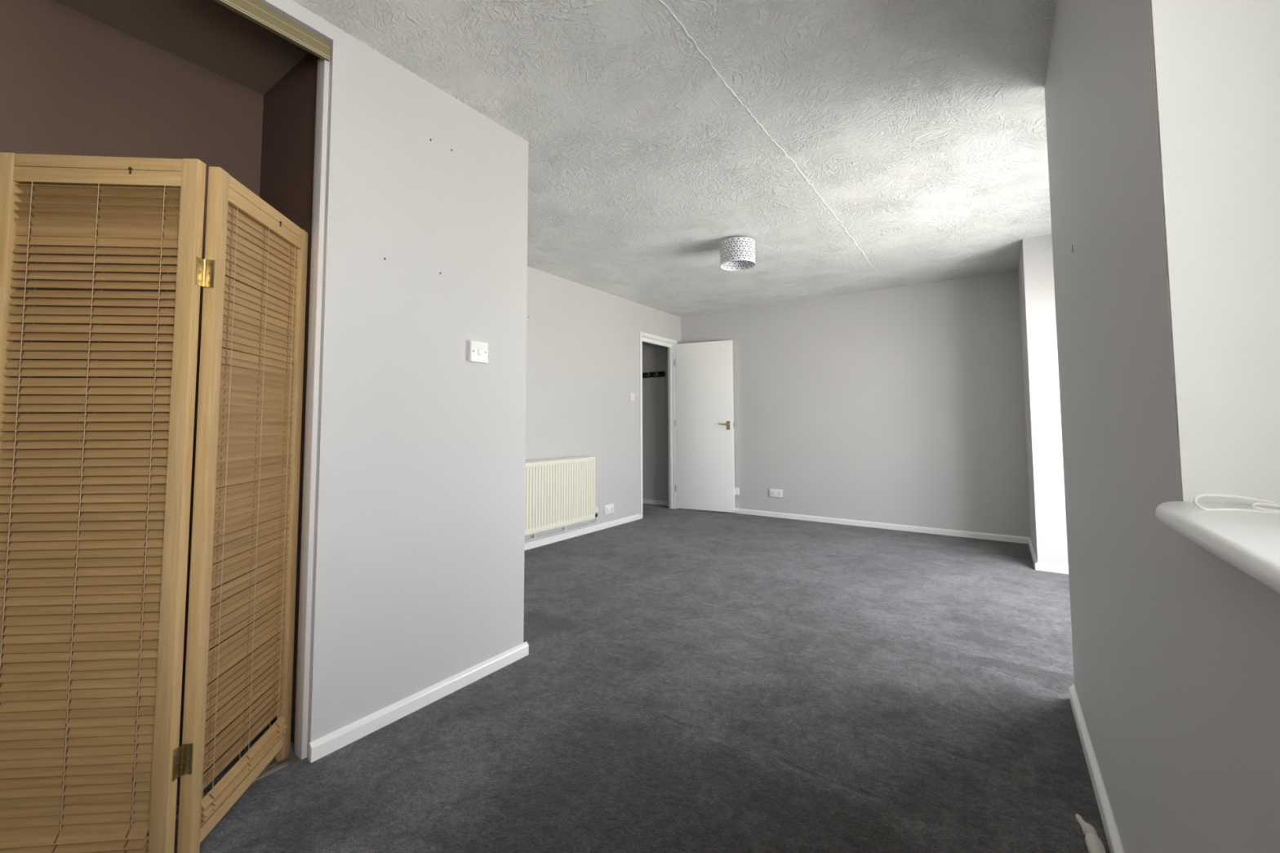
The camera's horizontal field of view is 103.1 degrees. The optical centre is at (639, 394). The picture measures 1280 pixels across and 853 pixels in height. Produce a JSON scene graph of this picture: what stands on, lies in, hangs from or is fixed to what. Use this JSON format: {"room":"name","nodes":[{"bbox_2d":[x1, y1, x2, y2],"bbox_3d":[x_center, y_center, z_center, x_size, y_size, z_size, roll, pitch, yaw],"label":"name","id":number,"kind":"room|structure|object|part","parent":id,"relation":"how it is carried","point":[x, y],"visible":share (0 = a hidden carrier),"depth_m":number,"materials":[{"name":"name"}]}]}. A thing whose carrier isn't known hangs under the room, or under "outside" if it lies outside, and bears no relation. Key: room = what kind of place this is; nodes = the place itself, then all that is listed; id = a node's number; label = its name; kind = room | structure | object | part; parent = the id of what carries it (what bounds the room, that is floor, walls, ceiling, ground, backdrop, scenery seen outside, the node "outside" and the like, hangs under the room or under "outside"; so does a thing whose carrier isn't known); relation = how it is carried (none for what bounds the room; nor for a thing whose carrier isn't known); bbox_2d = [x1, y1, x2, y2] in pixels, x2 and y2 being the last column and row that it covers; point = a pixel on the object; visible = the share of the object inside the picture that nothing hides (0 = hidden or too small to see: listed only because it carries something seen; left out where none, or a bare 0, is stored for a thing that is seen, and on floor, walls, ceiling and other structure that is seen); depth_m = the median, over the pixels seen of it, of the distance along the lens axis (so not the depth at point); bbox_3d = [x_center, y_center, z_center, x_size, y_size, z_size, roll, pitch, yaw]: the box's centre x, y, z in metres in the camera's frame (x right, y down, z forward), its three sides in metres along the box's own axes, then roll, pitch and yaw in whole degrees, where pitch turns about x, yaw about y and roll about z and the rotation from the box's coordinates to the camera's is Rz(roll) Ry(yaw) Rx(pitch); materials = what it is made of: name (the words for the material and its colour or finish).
{"room":"empty living room","nodes":[
{"label":"empty living room","id":0,"kind":"room"},
{"bbox_2d":[0,0,263,719],"bbox_3d":[-2.598,-0.111,0.585,0.100,2.398,3.573,-2,-4,35],"label":"wall","id":1,"kind":"structure","parent":0,"point":[73,82],"depth_m":1.72,"materials":[{"name":"brown paint"}]},
{"bbox_2d":[239,52,319,743],"bbox_3d":[-1.318,-0.041,1.875,0.519,2.398,0.024,-2,-4,35],"label":"wall","id":2,"kind":"structure","parent":0,"point":[289,107],"depth_m":1.86,"materials":[{"name":"brown paint"}]},
{"bbox_2d":[293,57,329,759],"bbox_3d":[-1.080,-0.004,1.678,0.056,2.300,0.019,-2,-4,35],"label":"trim","id":3,"kind":"structure","parent":2,"relation":"attached to","point":[322,75],"depth_m":1.66,"materials":[{"name":"white wood"}]},
{"bbox_2d":[255,0,528,763],"bbox_3d":[-2.390,-0.090,0.977,1.475,2.400,4.454,-2,-4,35],"label":"wall","id":4,"kind":"structure","parent":0,"point":[419,540],"depth_m":1.91,"materials":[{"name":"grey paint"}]},
{"bbox_2d":[213,0,330,61],"bbox_3d":[-1.557,-1.199,1.006,0.022,0.063,1.756,-2,-4,35],"label":"closet track","id":5,"kind":"object","parent":4,"relation":"attached to","point":[254,11],"visible":1,"depth_m":1.60,"materials":[{"name":"beige wood"}]},
{"bbox_2d":[468,340,488,363],"bbox_3d":[-0.682,-0.181,2.151,0.022,0.087,0.087,-2,-4,35],"label":"light switch","id":6,"kind":"object","parent":4,"relation":"attached to","point":[477,351],"visible":1,"depth_m":2.14,"materials":[{"name":"white plastic"}]},
{"bbox_2d":[52,0,1057,317],"bbox_3d":[-0.869,-1.265,2.374,6.350,0.104,8.579,-2,-4,35],"label":"ceiling","id":7,"kind":"structure","parent":0,"point":[860,145],"depth_m":2.26,"materials":[{"name":"paint"}]},
{"bbox_2d":[720,236,755,271],"bbox_3d":[0.724,-1.048,3.766,0.258,0.189,0.258,-2,-4,35],"label":"ceiling lamp","id":8,"kind":"object","parent":7,"relation":"attached to","point":[736,254],"visible":1,"depth_m":3.67,"materials":[{"name":"white plastic"}]},
{"bbox_2d":[524,266,680,543],"bbox_3d":[-0.669,0.123,4.808,0.103,2.400,4.041,-2,-4,35],"label":"wall","id":9,"kind":"structure","parent":0,"point":[583,341],"depth_m":5.00,"materials":[{"name":"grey paint"}]},
{"bbox_2d":[524,455,597,542],"bbox_3d":[-0.884,0.885,4.277,0.100,0.667,1.630,-2,-4,35],"label":"radiator","id":10,"kind":"object","parent":9,"relation":"attached to","point":[560,493],"visible":0.7,"depth_m":4.45,"materials":[{"name":"beige metal"}]},
{"bbox_2d":[524,513,640,551],"bbox_3d":[-0.857,1.273,4.367,0.016,0.055,3.007,-2,-4,35],"label":"baseboard","id":11,"kind":"structure","parent":9,"relation":"attached to","point":[544,541],"depth_m":4.75,"materials":[{"name":"white wood"}]},
{"bbox_2d":[604,503,613,514],"bbox_3d":[-0.314,1.158,5.152,0.019,0.086,0.146,-2,-4,35],"label":"double socket","id":12,"kind":"object","parent":9,"relation":"attached to","point":[608,508],"visible":1,"depth_m":5.14,"materials":[{"name":"white plastic"}]},
{"bbox_2d":[629,392,634,400],"bbox_3d":[-0.085,0.025,5.555,0.014,0.087,0.087,-2,-4,35],"label":"light switch","id":13,"kind":"object","parent":9,"relation":"attached to","point":[631,394],"visible":1,"depth_m":5.54,"materials":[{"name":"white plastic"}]},
{"bbox_2d":[639,331,734,518],"bbox_3d":[0.461,0.351,6.086,1.199,2.082,0.576,1,-3,-16],"label":"door","id":14,"kind":"structure","parent":9,"relation":"in","point":[701,467],"depth_m":6.13,"materials":[{"name":"white paint"}]},
{"bbox_3d":[0.234,0.347,5.992,0.014,2.082,0.812,-2,-4,35],"label":"architrave","id":15,"kind":"part","parent":14,"relation":"part of","materials":[{"name":"white wood"}]},
{"bbox_3d":[1.040,0.363,5.992,0.042,0.101,0.007,-2,-4,26],"label":"handle plate","id":16,"kind":"part","parent":14,"relation":"part of","materials":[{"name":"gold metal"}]},
{"bbox_2d":[146,503,1110,852],"bbox_3d":[-0.861,1.209,2.233,6.350,0.060,8.579,-2,-4,35],"label":"floor","id":17,"kind":"structure","parent":0,"point":[689,681],"depth_m":1.81,"materials":[{"name":"grey carpet"}]},
{"bbox_2d":[0,152,308,852],"bbox_3d":[-1.189,0.281,1.319,0.362,1.690,0.649,-2,-4,35],"label":"folding screen","id":18,"kind":"object","parent":17,"relation":"on","point":[92,613],"visible":1,"depth_m":1.20,"materials":[{"name":"brown wood"}]},
{"bbox_3d":[-1.432,0.259,1.157,0.001,1.527,0.002,0,-3,-4],"label":"ladder cord","id":19,"kind":"part","parent":18,"relation":"part of","materials":[{"name":"beige fabric"}]},
{"bbox_3d":[-1.434,0.261,1.178,0.001,1.527,0.002,0,-3,-4],"label":"ladder cord","id":20,"kind":"part","parent":18,"relation":"part of","materials":[{"name":"beige fabric"}]},
{"bbox_3d":[-1.287,0.260,1.168,0.001,1.527,0.002,0,-3,-4],"label":"ladder cord","id":21,"kind":"part","parent":18,"relation":"part of","materials":[{"name":"beige fabric"}]},
{"bbox_3d":[-1.291,-0.520,1.222,0.373,0.036,0.021,0,-3,-4],"label":"head rail","id":22,"kind":"part","parent":18,"relation":"part of","materials":[{"name":"brown wood"}]},
{"bbox_3d":[-1.292,-0.554,1.224,0.373,0.030,0.022,0,-3,-4],"label":"rail","id":23,"kind":"part","parent":18,"relation":"part of","materials":[{"name":"brown wood"}]},
{"bbox_3d":[-1.140,0.260,1.179,0.001,1.527,0.002,0,-3,-4],"label":"ladder cord","id":24,"kind":"part","parent":18,"relation":"part of","materials":[{"name":"beige fabric"}]},
{"bbox_3d":[-1.080,0.266,1.295,0.002,1.527,0.001,0,-3,-9],"label":"ladder cord","id":25,"kind":"part","parent":18,"relation":"part of","materials":[{"name":"beige fabric"}]},
{"bbox_3d":[-1.059,0.266,1.298,0.002,1.527,0.001,0,-3,-9],"label":"ladder cord","id":26,"kind":"part","parent":18,"relation":"part of","materials":[{"name":"beige fabric"}]},
{"bbox_3d":[-1.088,1.065,1.394,0.022,0.033,0.373,0,-3,-9],"label":"rail","id":27,"kind":"part","parent":18,"relation":"part of","materials":[{"name":"brown wood"}]},
{"bbox_3d":[-1.081,0.275,1.442,0.002,1.527,0.001,0,-3,-8],"label":"ladder cord","id":28,"kind":"part","parent":18,"relation":"part of","materials":[{"name":"beige fabric"}]},
{"bbox_3d":[-1.093,-0.506,1.484,0.021,0.036,0.373,0,-3,-9],"label":"head rail","id":29,"kind":"part","parent":18,"relation":"part of","materials":[{"name":"brown wood"}]},
{"bbox_3d":[-1.093,-0.540,1.486,0.022,0.030,0.373,0,-3,-9],"label":"rail","id":30,"kind":"part","parent":18,"relation":"part of","materials":[{"name":"brown wood"}]},
{"bbox_3d":[-1.103,0.283,1.587,0.002,1.527,0.001,0,-3,-9],"label":"ladder cord","id":31,"kind":"part","parent":18,"relation":"part of","materials":[{"name":"beige fabric"}]},
{"bbox_2d":[146,752,296,834],"bbox_3d":[-1.584,1.098,0.885,0.046,0.013,1.733,-2,-4,35],"label":"floor track","id":32,"kind":"object","parent":17,"relation":"on","point":[273,766],"visible":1,"depth_m":1.54,"materials":[{"name":"metal"}]},
{"bbox_2d":[1075,813,1106,852],"bbox_3d":[1.074,1.093,1.187,0.038,0.037,0.303,-2,-4,31],"label":"plug","id":33,"kind":"object","parent":17,"relation":"on","point":[1094,844],"visible":1,"depth_m":1.24,"materials":[{"name":"white plastic"}]},
{"bbox_2d":[642,270,1030,537],"bbox_3d":[1.562,0.171,5.774,6.350,2.400,0.100,-2,-4,35],"label":"wall","id":34,"kind":"structure","parent":0,"point":[904,405],"depth_m":5.13,"materials":[{"name":"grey paint"}]},
{"bbox_2d":[642,371,665,377],"bbox_3d":[0.032,-0.258,6.771,0.680,0.072,0.058,-2,-4,35],"label":"coat rack","id":35,"kind":"object","parent":34,"relation":"attached to","point":[656,374],"visible":0.43,"depth_m":6.68,"materials":[{"name":"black metal"}]},
{"bbox_2d":[642,498,668,506],"bbox_3d":[-0.276,1.417,6.920,1.738,0.055,0.016,-2,-4,35],"label":"baseboard","id":36,"kind":"structure","parent":34,"relation":"attached to","point":[644,500],"depth_m":6.58,"materials":[{"name":"white wood"}]},
{"bbox_2d":[734,487,739,495],"bbox_3d":[1.118,1.132,5.956,0.086,0.086,0.024,-2,-4,35],"label":"socket","id":37,"kind":"object","parent":34,"relation":"attached to","point":[736,489],"visible":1,"depth_m":5.94,"materials":[{"name":"white plastic"}]},
{"bbox_2d":[768,488,782,497],"bbox_3d":[1.517,1.099,5.682,0.146,0.086,0.019,-2,-4,35],"label":"double socket","id":38,"kind":"object","parent":34,"relation":"attached to","point":[772,492],"visible":1,"depth_m":5.68,"materials":[{"name":"white plastic"}]},
{"bbox_2d":[727,507,1030,543],"bbox_3d":[1.945,1.321,5.372,3.460,0.055,0.016,-2,-4,35],"label":"baseboard","id":39,"kind":"structure","parent":34,"relation":"attached to","point":[1021,540],"depth_m":4.99,"materials":[{"name":"white wood"}]},
{"bbox_2d":[1017,234,1068,565],"bbox_3d":[3.470,0.053,3.810,0.909,2.400,0.941,-2,-4,35],"label":"wall pier","id":40,"kind":"object","parent":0,"point":[1042,418],"visible":0.29,"depth_m":3.65,"materials":[{"name":"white paint"}]},
{"bbox_2d":[1027,537,1038,570],"bbox_3d":[3.084,1.239,3.994,0.016,0.055,0.940,-2,-4,35],"label":"baseboard","id":41,"kind":"object","parent":40,"relation":"attached to","point":[1030,544],"visible":1,"depth_m":3.86,"materials":[{"name":"white wood"}]},
{"bbox_2d":[1037,561,1068,573],"bbox_3d":[3.118,1.206,3.409,0.707,0.055,0.016,-2,-4,35],"label":"baseboard","id":42,"kind":"structure","parent":40,"relation":"attached to","point":[1051,567],"depth_m":3.56,"materials":[{"name":"white wood"}]},
{"bbox_2d":[1044,0,1279,852],"bbox_3d":[0.475,-0.181,-0.468,0.912,2.400,5.361,-2,-4,35],"label":"wall","id":43,"kind":"structure","parent":0,"point":[1162,117],"depth_m":0.74,"materials":[{"name":"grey paint"}]},
{"bbox_2d":[1068,684,1124,852],"bbox_3d":[0.099,1.006,-0.271,0.016,0.055,5.361,-2,-4,35],"label":"baseboard","id":44,"kind":"structure","parent":43,"relation":"attached to","point":[1114,842],"depth_m":1.43,"materials":[{"name":"white wood"}]},
{"bbox_2d":[1155,501,1279,594],"bbox_3d":[0.440,0.115,-0.100,0.493,0.022,1.710,-2,-4,35],"label":"sill","id":45,"kind":"structure","parent":43,"relation":"attached to","point":[1248,541],"depth_m":0.52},
{"bbox_2d":[1193,493,1279,514],"bbox_3d":[0.778,0.133,0.550,0.100,0.017,0.259,1,-3,-13],"label":"white flex","id":46,"kind":"object","parent":45,"relation":"on","point":[1268,503],"visible":1,"depth_m":0.64,"materials":[{"name":"white plastic"}]}
]}

